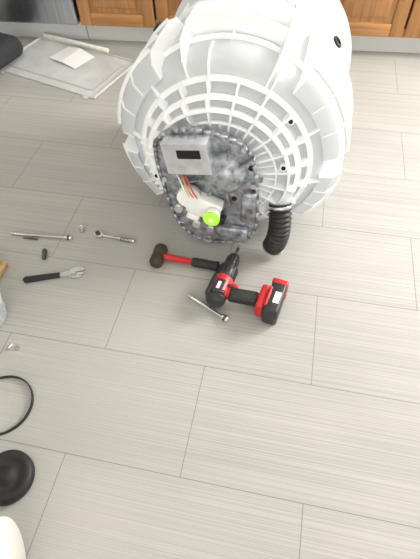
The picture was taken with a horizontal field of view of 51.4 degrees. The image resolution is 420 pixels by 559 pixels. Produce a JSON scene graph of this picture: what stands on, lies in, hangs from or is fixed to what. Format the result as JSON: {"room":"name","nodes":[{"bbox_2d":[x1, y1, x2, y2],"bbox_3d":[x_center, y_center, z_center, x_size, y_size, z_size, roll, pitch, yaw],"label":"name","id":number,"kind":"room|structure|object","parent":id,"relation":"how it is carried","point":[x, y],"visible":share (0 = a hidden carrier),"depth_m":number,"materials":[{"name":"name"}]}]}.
{"room":"kitchen","nodes":[
{"label":"kitchen","id":0,"kind":"room"},
{"bbox_2d":[0,36,419,558],"bbox_3d":[-0.275,0.097,1.386,6.000,0.040,5.300,8,55,8],"label":"floor","id":1,"kind":"structure","parent":0,"point":[157,426],"depth_m":1.26,"materials":[{"name":"tile"}]},
{"bbox_2d":[0,293,6,326],"bbox_3d":[-0.711,0.099,1.321,0.182,0.084,0.182,8,55,8],"label":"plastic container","id":2,"kind":"object","parent":1,"relation":"on","point":[3,312],"visible":1,"depth_m":1.33,"materials":[{"name":"white plastic"}]},
{"bbox_2d":[0,260,7,278],"bbox_3d":[-0.847,-0.046,1.458,0.318,0.040,0.090,8,55,8],"label":"wood block","id":3,"kind":"object","parent":1,"relation":"on","point":[3,265],"visible":1,"depth_m":1.45,"materials":[{"name":"brown wood"}]},
{"bbox_2d":[0,32,22,69],"bbox_3d":[-1.143,-1.124,2.172,0.220,0.137,0.420,21,57,16],"label":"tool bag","id":4,"kind":"object","parent":1,"relation":"on","point":[11,48],"visible":1,"depth_m":2.20,"materials":[{"name":"fabric"}]},
{"bbox_2d":[0,516,25,558],"bbox_3d":[-0.630,0.636,0.807,0.470,0.280,0.280,-8,54,-4],"label":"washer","id":5,"kind":"object","parent":1,"relation":"on","point":[11,541],"visible":1,"depth_m":0.90,"materials":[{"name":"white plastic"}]},
{"bbox_2d":[0,375,33,435],"bbox_3d":[-0.710,0.370,1.170,0.463,0.010,0.183,-11,54,-6],"label":"belt","id":6,"kind":"object","parent":1,"relation":"on","point":[7,376],"visible":1,"depth_m":1.18,"materials":[{"name":"black rubber"}]},
{"bbox_2d":[0,450,34,505],"bbox_3d":[-0.497,0.483,1.068,0.126,0.031,0.126,8,55,8],"label":"cap","id":7,"kind":"object","parent":1,"relation":"on","point":[17,469],"visible":1,"depth_m":1.06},
{"bbox_2d":[10,232,72,239],"bbox_3d":[-0.598,-0.155,1.545,0.226,0.016,0.016,5,54,5],"label":"bar","id":8,"kind":"object","parent":1,"relation":"on","point":[66,237],"visible":1,"depth_m":1.54,"materials":[{"name":"silver metal"}]},
{"bbox_2d":[0,0,88,38],"bbox_3d":[-0.982,-1.779,2.215,0.665,0.865,0.651,6,54,6],"label":"dishwasher","id":9,"kind":"object","parent":1,"relation":"on","point":[25,18],"visible":0.86,"depth_m":2.29,"materials":[{"name":"silver metal"}]},
{"bbox_2d":[42,248,46,259],"bbox_3d":[-0.568,-0.086,1.493,0.017,0.017,0.040,-8,54,-4],"label":"socket","id":10,"kind":"object","parent":1,"relation":"on","point":[44,251],"visible":1,"depth_m":1.49,"materials":[{"name":"black metal"}]},
{"bbox_2d":[23,266,84,282],"bbox_3d":[-0.515,-0.013,1.442,0.200,0.013,0.047,-8,54,-4],"label":"wrench","id":11,"kind":"object","parent":1,"relation":"on","point":[75,272],"visible":1,"depth_m":1.44,"materials":[{"name":"black rubber"}]},
{"bbox_2d":[0,35,134,98],"bbox_3d":[-0.743,-1.095,2.234,0.640,0.014,0.378,23,58,17],"label":"access panel","id":12,"kind":"object","parent":1,"relation":"on","point":[95,76],"visible":0.82,"depth_m":2.22,"materials":[{"name":"white plastic"}]},
{"bbox_2d":[49,47,93,68],"bbox_3d":[-0.724,-1.167,2.274,0.200,0.019,0.140,30,60,22],"label":"paper sheet","id":13,"kind":"object","parent":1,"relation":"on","point":[73,57],"visible":1,"depth_m":2.27,"materials":[{"name":"white paper"}]},
{"bbox_2d":[42,33,108,52],"bbox_3d":[-0.723,-1.270,2.337,0.431,0.022,0.022,22,58,17],"label":"bar","id":14,"kind":"object","parent":1,"relation":"on","point":[75,42],"visible":1,"depth_m":2.32,"materials":[{"name":"white plastic"}]},
{"bbox_2d":[78,225,85,232],"bbox_3d":[-0.457,-0.180,1.552,0.021,0.026,0.021,8,55,8],"label":"socket","id":15,"kind":"object","parent":1,"relation":"on","point":[81,227],"visible":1,"depth_m":1.55,"materials":[{"name":"silver metal"}]},
{"bbox_2d":[94,231,134,242],"bbox_3d":[-0.335,-0.149,1.528,0.154,0.020,0.027,11,55,10],"label":"wrench","id":16,"kind":"object","parent":1,"relation":"on","point":[98,234],"visible":1,"depth_m":1.53,"materials":[{"name":"silver metal"}]},
{"bbox_2d":[149,243,219,270],"bbox_3d":[-0.082,-0.065,1.443,0.230,0.046,0.084,10,55,9],"label":"mallet","id":17,"kind":"object","parent":1,"relation":"on","point":[159,254],"visible":0.97,"depth_m":1.43,"materials":[{"name":"brown plastic"}]},
{"bbox_2d":[187,294,229,321],"bbox_3d":[-0.007,0.086,1.348,0.156,0.019,0.019,31,61,22],"label":"bar","id":18,"kind":"object","parent":1,"relation":"on","point":[223,317],"visible":1,"depth_m":1.34,"materials":[{"name":"silver metal"}]},
{"bbox_2d":[117,0,352,255],"bbox_3d":[0.092,-0.530,1.419,0.708,0.684,0.769,10,55,9],"label":"tub","id":19,"kind":"object","parent":1,"relation":"on","point":[238,112],"visible":1,"depth_m":1.18,"materials":[{"name":"white plastic"}]},
{"bbox_2d":[205,245,288,324],"bbox_3d":[0.129,0.004,1.365,0.231,0.079,0.246,17,56,14],"label":"cordless drill","id":20,"kind":"object","parent":1,"relation":"on","point":[268,303],"visible":1,"depth_m":1.31,"materials":[{"name":"red plastic"}]},
{"bbox_2d":[76,0,419,52],"bbox_3d":[0.967,-1.631,2.008,3.265,0.920,0.660,6,54,6],"label":"base cabinet","id":21,"kind":"object","parent":1,"relation":"on","point":[375,25],"visible":0.41,"depth_m":2.19,"materials":[{"name":"brown wood"}]}
]}

